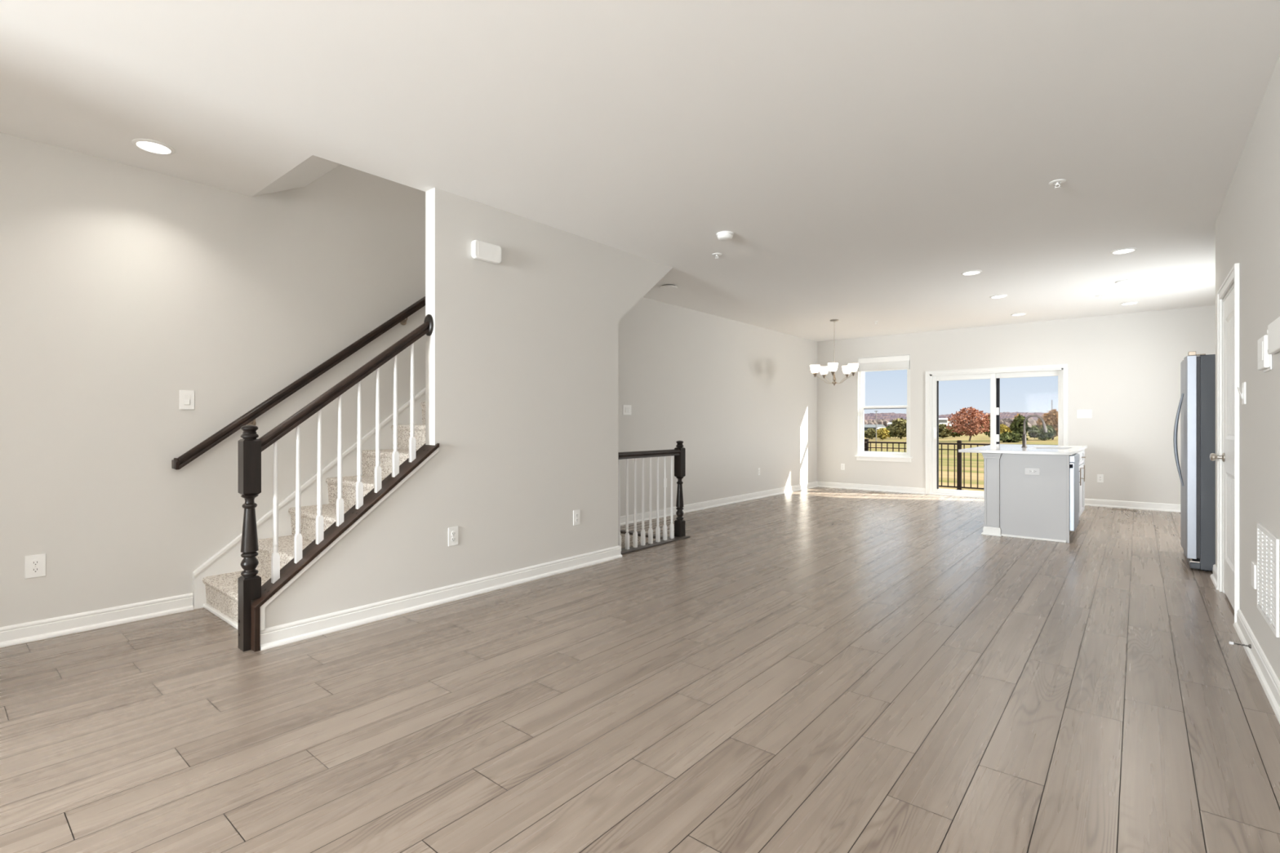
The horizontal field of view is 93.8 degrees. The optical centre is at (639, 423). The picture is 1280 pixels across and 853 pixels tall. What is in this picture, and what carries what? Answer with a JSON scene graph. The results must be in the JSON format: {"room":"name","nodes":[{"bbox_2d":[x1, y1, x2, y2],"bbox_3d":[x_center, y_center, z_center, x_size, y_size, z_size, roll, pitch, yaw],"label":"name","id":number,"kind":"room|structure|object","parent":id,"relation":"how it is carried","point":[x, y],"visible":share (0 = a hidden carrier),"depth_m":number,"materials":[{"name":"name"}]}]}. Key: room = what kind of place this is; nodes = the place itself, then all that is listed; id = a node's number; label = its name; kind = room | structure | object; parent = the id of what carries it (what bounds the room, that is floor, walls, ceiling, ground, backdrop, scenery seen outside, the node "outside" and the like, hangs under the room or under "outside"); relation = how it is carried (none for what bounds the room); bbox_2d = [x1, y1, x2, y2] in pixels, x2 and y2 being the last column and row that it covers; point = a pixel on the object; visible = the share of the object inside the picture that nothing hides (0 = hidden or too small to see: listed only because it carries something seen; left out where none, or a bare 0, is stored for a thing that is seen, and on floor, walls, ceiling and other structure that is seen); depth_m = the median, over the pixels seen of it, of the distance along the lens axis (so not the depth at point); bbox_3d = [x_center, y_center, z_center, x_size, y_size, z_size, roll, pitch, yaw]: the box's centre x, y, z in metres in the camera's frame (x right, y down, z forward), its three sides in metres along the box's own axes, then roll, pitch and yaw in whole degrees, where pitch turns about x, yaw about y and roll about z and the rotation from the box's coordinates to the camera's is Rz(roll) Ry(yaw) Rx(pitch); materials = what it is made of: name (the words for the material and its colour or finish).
{"room":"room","nodes":[
{"label":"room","id":0,"kind":"room"},
{"bbox_2d":[0,132,817,626],"bbox_3d":[-1.940,-0.088,5.057,0.120,8.150,16.695,0,0,40],"label":"wall","id":1,"kind":"structure","parent":0,"point":[124,288],"depth_m":3.87,"materials":[{"name":"paint"}]},
{"bbox_2d":[24,553,45,578],"bbox_3d":[-3.324,0.782,3.292,0.009,0.124,0.082,0,0,40],"label":"electrical outlet","id":2,"kind":"object","parent":1,"relation":"attached to","point":[34,565],"visible":1,"depth_m":3.29,"materials":[{"name":"white plastic"}]},
{"bbox_2d":[31,566,39,573],"bbox_3d":[-3.322,0.801,3.290,0.003,0.033,0.033,0,0,40],"label":"receptacle","id":3,"kind":"object","parent":2,"relation":"attached to","point":[33,569],"depth_m":3.29,"materials":[{"name":"white plastic"}]},
{"bbox_2d":[31,560,39,565],"bbox_3d":[-3.322,0.762,3.290,0.003,0.033,0.033,0,0,40],"label":"receptacle","id":4,"kind":"object","parent":2,"relation":"attached to","point":[33,562],"depth_m":3.29,"materials":[{"name":"white plastic"}]},
{"bbox_2d":[0,592,193,648],"bbox_3d":[-3.666,1.135,2.865,0.028,0.103,2.518,0,0,40],"label":"baseboard","id":5,"kind":"structure","parent":1,"relation":"attached to","point":[15,634],"depth_m":3.46,"materials":[{"name":"paint"}]},
{"bbox_2d":[178,390,194,409],"bbox_3d":[-2.886,-0.153,3.815,0.012,0.122,0.080,0,0,40],"label":"light switch","id":6,"kind":"object","parent":1,"relation":"attached to","point":[186,397],"visible":1,"depth_m":3.81,"materials":[{"name":"white plastic"}]},
{"bbox_2d":[171,296,425,470],"bbox_3d":[-1.822,-1.038,5.033,0.092,2.645,3.390,0,0,40],"label":"wall handrail","id":7,"kind":"object","parent":1,"relation":"attached to","point":[249,418],"visible":0.65,"depth_m":4.21,"materials":[{"name":"brown wood"}]},
{"bbox_2d":[622,404,631,414],"bbox_3d":[-0.150,-0.166,7.105,0.012,0.118,0.150,0,0,40],"label":"light switch","id":8,"kind":"object","parent":1,"relation":"attached to","point":[626,408],"visible":1,"depth_m":7.10,"materials":[{"name":"white plastic"}]},
{"bbox_2d":[620,481,817,525],"bbox_3d":[1.486,1.135,9.061,0.028,0.103,5.855,0,0,40],"label":"baseboard","id":9,"kind":"structure","parent":1,"relation":"attached to","point":[741,498],"depth_m":8.70,"materials":[{"name":"paint"}]},
{"bbox_2d":[265,187,672,628],"bbox_3d":[-0.813,-0.088,4.675,0.115,8.150,4.150,0,0,40],"label":"wall","id":10,"kind":"structure","parent":0,"point":[522,349],"depth_m":4.35,"materials":[{"name":"paint"}]},
{"bbox_2d":[260,448,438,631],"bbox_3d":[-1.665,0.619,3.546,0.018,0.935,1.046,0,0,40],"label":"trim","id":11,"kind":"structure","parent":10,"relation":"attached to","point":[273,597],"depth_m":3.42,"materials":[{"name":"paint"}]},
{"bbox_2d":[260,545,622,650],"bbox_3d":[-1.082,1.135,4.240,0.028,0.103,2.853,0,0,40],"label":"baseboard","id":12,"kind":"structure","parent":10,"relation":"attached to","point":[295,631],"depth_m":3.83,"materials":[{"name":"paint"}]},
{"bbox_2d":[448,526,457,546],"bbox_3d":[-1.259,0.759,4.041,0.009,0.124,0.076,0,0,40],"label":"electrical outlet","id":13,"kind":"object","parent":10,"relation":"attached to","point":[452,531],"visible":1,"depth_m":4.04,"materials":[{"name":"white plastic"}]},
{"bbox_2d":[471,240,501,264],"bbox_3d":[-1.081,-1.212,4.224,0.048,0.127,0.232,0,0,40],"label":"box","id":14,"kind":"object","parent":10,"relation":"attached to","point":[480,250],"visible":1,"depth_m":4.19,"materials":[{"name":"white plastic"}]},
{"bbox_2d":[573,509,580,525],"bbox_3d":[-0.520,0.771,4.930,0.009,0.124,0.076,0,0,40],"label":"electrical outlet","id":15,"kind":"object","parent":10,"relation":"attached to","point":[576,513],"visible":1,"depth_m":4.92,"materials":[{"name":"white plastic"}]},
{"bbox_2d":[0,487,1279,852],"bbox_3d":[0.406,1.188,3.073,6.025,0.002,16.445,0,0,40],"label":"floor","id":16,"kind":"structure","parent":0,"point":[815,669],"depth_m":2.46,"materials":[{"name":"brown wood"}]},
{"bbox_2d":[192,387,425,629],"bbox_3d":[-1.336,-0.238,4.909,0.998,2.848,3.604,0,0,40],"label":"staircase","id":17,"kind":"structure","parent":16,"relation":"on","point":[215,580],"depth_m":4.20,"materials":[{"name":"carpet"}]},
{"bbox_2d":[237,314,439,652],"bbox_3d":[-1.738,0.229,3.564,0.168,1.915,1.111,0,0,40],"label":"stair railing","id":18,"kind":"object","parent":16,"relation":"on","point":[251,595],"visible":1,"depth_m":3.36,"materials":[{"name":"brown wood"}]},
{"bbox_2d":[620,529,669,548],"bbox_3d":[-0.974,2.512,5.349,0.993,2.850,3.140,0,0,40],"label":"staircase","id":19,"kind":"structure","parent":16,"relation":"on","point":[623,532],"depth_m":6.53,"materials":[{"name":"carpet"}]},
{"bbox_2d":[617,440,689,555],"bbox_3d":[0.099,0.680,5.854,0.137,1.013,1.172,0,0,40],"label":"guard railing","id":20,"kind":"object","parent":16,"relation":"on","point":[677,531],"visible":0.94,"depth_m":5.88,"materials":[{"name":"brown wood"}]},
{"bbox_2d":[981,449,1085,542],"bbox_3d":[4.640,0.750,6.962,0.817,0.874,2.092,0,0,40],"label":"kitchen island","id":21,"kind":"object","parent":16,"relation":"on","point":[1018,504],"visible":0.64,"depth_m":6.21,"materials":[{"name":"paint"}]},
{"bbox_2d":[958,444,1087,455],"bbox_3d":[4.625,0.296,7.138,1.010,0.030,2.348,0,0,40],"label":"island countertop","id":22,"kind":"structure","parent":21,"relation":"on","point":[1060,450],"depth_m":6.61,"materials":[{"name":"stone"}]},
{"bbox_2d":[1021,414,1047,447],"bbox_3d":[4.687,0.084,7.115,0.260,0.392,0.095,0,0,40],"label":"kitchen faucet","id":23,"kind":"object","parent":22,"relation":"on","point":[1024,435],"visible":0.97,"depth_m":7.14,"materials":[{"name":"grey metal"}]},
{"bbox_2d":[1025,467,1039,475],"bbox_3d":[4.035,0.488,6.158,0.130,0.074,0.009,0,0,40],"label":"electrical outlet","id":24,"kind":"object","parent":21,"relation":"attached to","point":[1028,471],"visible":1,"depth_m":6.15,"materials":[{"name":"white plastic"}]},
{"bbox_2d":[1069,453,1079,531],"bbox_3d":[4.286,0.753,6.378,0.596,0.868,0.602,0,0,40],"label":"dishwasher","id":25,"kind":"object","parent":16,"relation":"on","point":[1073,459],"visible":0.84,"depth_m":5.98,"materials":[{"name":"silver metal"}]},
{"bbox_2d":[1111,508,1137,511],"bbox_3d":[6.672,1.184,8.251,0.280,0.005,0.120,0,0,40],"label":"floor vent","id":26,"kind":"object","parent":16,"relation":"in","point":[1111,508],"visible":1,"depth_m":8.25,"materials":[{"name":"beige metal"}]},
{"bbox_2d":[1173,351,1215,571],"bbox_3d":[5.045,0.299,4.981,0.911,1.775,0.910,0,0,40],"label":"refrigerator","id":27,"kind":"object","parent":16,"relation":"on","point":[1197,405],"visible":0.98,"depth_m":4.84,"materials":[{"name":"grey metal"}]},
{"bbox_2d":[0,0,1279,341],"bbox_3d":[0.406,-1.985,3.073,6.225,0.857,16.645,0,0,40],"label":"ceiling","id":28,"kind":"structure","parent":0,"point":[860,157],"depth_m":3.04,"materials":[{"name":"paint"}]},
{"bbox_2d":[131,137,175,155],"bbox_3d":[-2.724,-1.551,3.355,0.190,0.009,0.190,0,0,40],"label":"recessed light","id":29,"kind":"object","parent":28,"relation":"in","point":[146,144],"visible":1,"depth_m":3.35,"materials":[{"name":"white plastic"}]},
{"bbox_2d":[659,284,677,290],"bbox_3d":[0.323,-1.540,6.754,0.204,0.032,0.204,0,0,40],"label":"ceiling disc","id":30,"kind":"object","parent":28,"relation":"attached to","point":[668,286],"visible":1,"depth_m":6.71,"materials":[{"name":"white plastic"}]},
{"bbox_2d":[711,253,721,259],"bbox_3d":[0.706,-1.536,5.494,0.090,0.040,0.090,0,0,40],"label":"sprinkler","id":31,"kind":"object","parent":28,"relation":"attached to","point":[716,255],"visible":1,"depth_m":5.49,"materials":[{"name":"white plastic"}]},
{"bbox_2d":[716,231,733,240],"bbox_3d":[0.696,-1.532,4.898,0.140,0.048,0.140,0,0,40],"label":"smoke detector","id":32,"kind":"object","parent":28,"relation":"attached to","point":[723,235],"visible":1,"depth_m":4.86,"materials":[{"name":"white plastic"}]},
{"bbox_2d":[809,319,858,385],"bbox_3d":[2.929,-1.063,8.943,0.660,0.986,0.685,0,0,40],"label":"chandelier","id":33,"kind":"object","parent":28,"relation":"hanging from","point":[851,367],"visible":1,"depth_m":8.93,"materials":[{"name":"white glass"}]},
{"bbox_2d":[960,270,982,275],"bbox_3d":[3.403,-1.551,6.148,0.190,0.009,0.190,0,0,40],"label":"recessed light","id":34,"kind":"object","parent":28,"relation":"in","point":[971,272],"visible":1,"depth_m":6.14,"materials":[{"name":"white plastic"}]},
{"bbox_2d":[989,294,1007,298],"bbox_3d":[4.369,-1.551,7.295,0.190,0.009,0.190,0,0,40],"label":"recessed light","id":35,"kind":"object","parent":28,"relation":"in","point":[997,295],"visible":1,"depth_m":7.29,"materials":[{"name":"white plastic"}]},
{"bbox_2d":[1010,312,1026,315],"bbox_3d":[5.362,-1.551,8.482,0.190,0.009,0.190,0,0,40],"label":"recessed light","id":36,"kind":"object","parent":28,"relation":"in","point":[1019,313],"visible":1,"depth_m":8.48,"materials":[{"name":"white plastic"}]},
{"bbox_2d":[1048,178,1066,189],"bbox_3d":[2.683,-1.536,3.849,0.090,0.040,0.090,0,0,40],"label":"sprinkler","id":37,"kind":"object","parent":28,"relation":"attached to","point":[1057,182],"visible":1,"depth_m":3.84,"materials":[{"name":"white plastic"}]},
{"bbox_2d":[1110,247,1137,253],"bbox_3d":[4.339,-1.551,5.374,0.190,0.009,0.190,0,0,40],"label":"recessed light","id":38,"kind":"object","parent":28,"relation":"in","point":[1122,251],"visible":1,"depth_m":5.37,"materials":[{"name":"white plastic"}]},
{"bbox_2d":[1115,279,1137,284],"bbox_3d":[5.296,-1.551,6.526,0.190,0.009,0.190,0,0,40],"label":"recessed light","id":39,"kind":"object","parent":28,"relation":"in","point":[1127,281],"visible":1,"depth_m":6.50,"materials":[{"name":"white plastic"}]},
{"bbox_2d":[1120,301,1138,305],"bbox_3d":[6.298,-1.551,7.707,0.190,0.009,0.190,0,0,40],"label":"recessed light","id":40,"kind":"object","parent":28,"relation":"in","point":[1134,302],"visible":1,"depth_m":7.69,"materials":[{"name":"white plastic"}]},
{"bbox_2d":[817,305,1215,504],"bbox_3d":[5.704,-0.035,9.459,6.245,3.043,0.150,0,0,40],"label":"wall","id":41,"kind":"structure","parent":0,"point":[1123,368],"depth_m":8.69,"materials":[{"name":"paint"}]},
{"bbox_2d":[840,463,844,470],"bbox_3d":[3.725,0.787,11.001,0.072,0.116,0.009,0,0,40],"label":"electrical outlet","id":42,"kind":"object","parent":41,"relation":"attached to","point":[842,465],"visible":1,"depth_m":10.99,"materials":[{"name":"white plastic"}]},
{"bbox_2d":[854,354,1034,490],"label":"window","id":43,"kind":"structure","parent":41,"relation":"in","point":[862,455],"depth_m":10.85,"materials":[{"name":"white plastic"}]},
{"bbox_2d":[857,355,909,372],"bbox_3d":[4.299,-1.062,10.563,0.877,0.242,0.062,0,0,40],"label":"window blind","id":44,"kind":"object","parent":43,"relation":"attached to","point":[891,362],"visible":0.98,"depth_m":10.53,"materials":[{"name":"white fabric"}]},
{"bbox_2d":[924,364,1067,498],"bbox_3d":[5.614,0.151,9.527,1.959,2.076,0.200,0,0,40],"label":"door","id":45,"kind":"structure","parent":41,"relation":"in","point":[932,378],"depth_m":9.64,"materials":[{"name":"white plastic"}]},
{"bbox_2d":[817,481,1180,512],"bbox_3d":[5.655,1.135,9.384,6.025,0.103,0.028,0,0,40],"label":"baseboard","id":46,"kind":"structure","parent":41,"relation":"attached to","point":[1088,502],"depth_m":8.66,"materials":[{"name":"paint"}]},
{"bbox_2d":[1076,409,1091,417],"bbox_3d":[6.468,-0.145,8.717,0.172,0.120,0.012,0,0,40],"label":"light switch","id":47,"kind":"object","parent":41,"relation":"attached to","point":[1080,413],"visible":1,"depth_m":8.72,"materials":[{"name":"white plastic"}]},
{"bbox_2d":[1097,474,1103,482],"bbox_3d":[6.611,0.783,8.601,0.072,0.116,0.009,0,0,40],"label":"electrical outlet","id":48,"kind":"object","parent":41,"relation":"attached to","point":[1100,477],"visible":1,"depth_m":8.60,"materials":[{"name":"white plastic"}]},
{"bbox_2d":[1215,54,1279,680],"bbox_3d":[0.919,-0.185,-0.318,0.901,2.743,12.086,0,0,40],"label":"wall","id":49,"kind":"structure","parent":0,"point":[1247,222],"depth_m":2.99,"materials":[{"name":"paint"}]},
{"bbox_2d":[1209,262,1239,622],"bbox_3d":[3.847,0.121,3.876,0.186,2.131,1.002,0,0,40],"label":"door","id":50,"kind":"structure","parent":49,"relation":"in","point":[1230,456],"depth_m":3.97,"materials":[{"name":"paint"}]},
{"bbox_2d":[1228,641,1251,648],"bbox_3d":[3.099,1.140,3.094,0.081,0.024,0.024,0,0,40],"label":"door stop","id":51,"kind":"object","parent":49,"relation":"attached to","point":[1249,646],"visible":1,"depth_m":3.09,"materials":[{"name":"silver metal"}]},
{"bbox_2d":[1237,382,1245,404],"bbox_3d":[3.356,-0.170,3.341,0.029,0.122,0.085,0,0,40],"label":"light switch","id":52,"kind":"object","parent":49,"relation":"attached to","point":[1242,395],"visible":1,"depth_m":3.32,"materials":[{"name":"white plastic"}]},
{"bbox_2d":[1210,564,1279,724],"bbox_3d":[0.598,1.135,0.023,0.028,0.103,12.000,0,0,40],"label":"baseboard","id":53,"kind":"structure","parent":49,"relation":"attached to","point":[1267,677],"depth_m":2.86,"materials":[{"name":"paint"}]},
{"bbox_2d":[1251,561,1256,589],"bbox_3d":[3.125,0.770,3.048,0.010,0.123,0.100,0,0,40],"label":"blank wall plate","id":54,"kind":"object","parent":49,"relation":"attached to","point":[1253,564],"visible":1,"depth_m":3.03,"materials":[{"name":"white plastic"}]},
{"bbox_2d":[1257,329,1271,372],"bbox_3d":[2.860,-0.337,2.743,0.028,0.192,0.195,0,0,40],"label":"thermostat","id":55,"kind":"object","parent":49,"relation":"attached to","point":[1264,360],"visible":0.78,"depth_m":2.69,"materials":[{"name":"white plastic"}]},
{"bbox_2d":[1257,523,1279,637],"bbox_3d":[2.863,0.694,2.733,0.010,0.415,0.535,0,0,40],"label":"air vent","id":56,"kind":"object","parent":49,"relation":"in","point":[1268,544],"visible":1,"depth_m":2.69,"materials":[{"name":"white plastic"}]},
{"bbox_2d":[1267,316,1279,354],"bbox_3d":[2.659,-0.368,2.500,0.024,0.130,0.305,0,0,40],"label":"wall control box","id":57,"kind":"object","parent":49,"relation":"attached to","point":[1273,328],"visible":1,"depth_m":2.50,"materials":[{"name":"white plastic"}]},
{"label":"outside","id":58,"kind":"structure","parent":0,"visible":0},
{"bbox_2d":[938,488,981,491],"bbox_3d":[6.221,1.457,10.726,5.350,0.260,2.410,0,0,40],"label":"floor","id":59,"kind":"structure","parent":58,"point":[939,488],"depth_m":12.15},
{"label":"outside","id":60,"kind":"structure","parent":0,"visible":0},
{"bbox_2d":[864,411,1048,421],"bbox_3d":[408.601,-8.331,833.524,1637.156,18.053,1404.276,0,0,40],"label":"hills","id":61,"kind":"structure","parent":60,"point":[888,416],"depth_m":776.08,"materials":[{"name":"plant"}]},
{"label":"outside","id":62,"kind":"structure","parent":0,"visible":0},
{"bbox_2d":[864,431,1057,491],"bbox_3d":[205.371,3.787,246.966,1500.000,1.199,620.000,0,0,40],"label":"lawn","id":63,"kind":"structure","parent":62,"point":[980,437],"depth_m":74.57,"materials":[{"name":"plant"}]},
{"bbox_2d":[864,428,875,439],"bbox_3d":[59.536,2.537,154.071,4.391,2.971,4.687,0,0,40],"label":"shrub","id":64,"kind":"object","parent":63,"relation":"on","point":[870,433],"visible":0.91,"depth_m":153.16,"materials":[{"name":"green plant"}]},
{"bbox_2d":[864,424,885,431],"bbox_3d":[77.885,1.987,205.000,10.400,3.600,6.800,0,0,40],"label":"house","id":65,"kind":"structure","parent":63,"relation":"on","point":[866,426],"depth_m":202.06,"materials":[{"name":"white"}]},
{"bbox_2d":[874,410,878,441],"bbox_3d":[53.263,0.562,135.000,0.800,7.050,0.220,0,0,40],"label":"utility pole","id":66,"kind":"object","parent":63,"relation":"on","point":[874,411],"visible":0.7,"depth_m":134.93,"materials":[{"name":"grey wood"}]},
{"bbox_2d":[875,427,889,439],"bbox_3d":[58.272,2.378,143.999,3.250,3.194,3.452,0,0,40],"label":"shrub","id":67,"kind":"object","parent":63,"relation":"on","point":[882,433],"visible":1,"depth_m":143.42,"materials":[{"name":"yellow plant"}]},
{"bbox_2d":[884,425,894,438],"bbox_3d":[66.556,2.049,159.904,4.517,3.608,4.804,0,0,40],"label":"shrub","id":68,"kind":"object","parent":63,"relation":"on","point":[887,427],"visible":0.15,"depth_m":159.14,"materials":[{"name":"green plant"}]},
{"bbox_2d":[886,417,906,439],"bbox_3d":[65.282,1.152,149.841,6.489,5.463,6.159,0,0,40],"label":"evergreen tree","id":69,"kind":"object","parent":63,"relation":"on","point":[900,424],"visible":0.77,"depth_m":149.21,"materials":[{"name":"green plant"}]},
{"bbox_2d":[938,417,949,423],"bbox_3d":[145.896,0.487,290.000,7.000,6.600,6.100,0,0,40],"label":"house","id":70,"kind":"structure","parent":63,"relation":"on","point":[940,420],"depth_m":287.46,"materials":[{"name":"white"}]},
{"bbox_2d":[938,423,954,438],"bbox_3d":[75.746,1.769,150.261,5.779,3.873,5.940,0,0,40],"label":"shrub","id":71,"kind":"object","parent":63,"relation":"on","point":[944,432],"visible":0.63,"depth_m":148.66,"materials":[{"name":"green plant"}]},
{"bbox_2d":[864,417,1039,431],"bbox_3d":[218.044,0.493,439.908,172.817,8.980,303.515,0,0,40],"label":"woods","id":72,"kind":"object","parent":63,"relation":"on","point":[1007,421],"visible":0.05,"depth_m":343.17,"materials":[{"name":"brown plant"}]},
{"bbox_2d":[951,426,963,437],"bbox_3d":[83.987,2.163,160.251,4.920,3.039,5.454,0,0,40],"label":"shrub","id":73,"kind":"object","parent":63,"relation":"on","point":[956,434],"visible":0.31,"depth_m":158.60,"materials":[{"name":"green plant"}]},
{"bbox_2d":[945,406,990,441],"bbox_3d":[69.092,0.044,126.179,8.957,7.450,8.947,0,0,40],"label":"maple tree","id":74,"kind":"object","parent":63,"relation":"on","point":[971,420],"visible":0.98,"depth_m":124.70,"materials":[{"name":"red plant"}]},
{"bbox_2d":[979,416,990,437],"bbox_3d":[93.415,0.628,159.867,4.419,6.065,4.575,0,0,40],"label":"evergreen tree","id":75,"kind":"object","parent":63,"relation":"on","point":[986,433],"visible":0.2,"depth_m":159.65,"materials":[{"name":"green plant"}]},
{"bbox_2d":[1000,424,1011,433],"bbox_3d":[84.862,1.715,139.922,3.948,3.646,3.577,0,0,40],"label":"shrub","id":76,"kind":"object","parent":63,"relation":"on","point":[1003,428],"visible":0.56,"depth_m":139.04,"materials":[{"name":"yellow plant"}]},
{"bbox_2d":[1000,431,1027,442],"bbox_3d":[73.020,2.615,118.092,6.282,2.239,6.223,0,0,40],"label":"shrub","id":77,"kind":"object","parent":63,"relation":"on","point":[1007,437],"visible":0.87,"depth_m":116.66,"materials":[{"name":"green plant"}]},
{"bbox_2d":[1008,413,1031,436],"bbox_3d":[81.318,0.660,127.880,4.067,5.799,3.839,0,0,40],"label":"evergreen tree","id":78,"kind":"object","parent":63,"relation":"on","point":[1016,426],"visible":0.7,"depth_m":127.34,"materials":[{"name":"green plant"}]},
{"bbox_2d":[1027,425,1039,438],"bbox_3d":[92.236,1.870,139.972,2.872,3.203,3.258,0,0,40],"label":"shrub","id":79,"kind":"object","parent":63,"relation":"on","point":[1031,433],"visible":0.68,"depth_m":139.65,"materials":[{"name":"green plant"}]},
{"bbox_2d":[1034,424,1057,440],"bbox_3d":[83.968,1.797,124.015,3.970,3.406,3.875,0,0,40],"label":"shrub","id":80,"kind":"object","parent":63,"relation":"on","point":[1051,433],"visible":0.83,"depth_m":123.33,"materials":[{"name":"green plant"}]},
{"bbox_2d":[1035,408,1057,439],"bbox_3d":[88.325,0.144,127.978,6.108,6.643,6.079,0,0,40],"label":"maple tree","id":81,"kind":"object","parent":63,"relation":"on","point":[1051,419],"visible":0.53,"depth_m":127.06,"materials":[{"name":"brown plant"}]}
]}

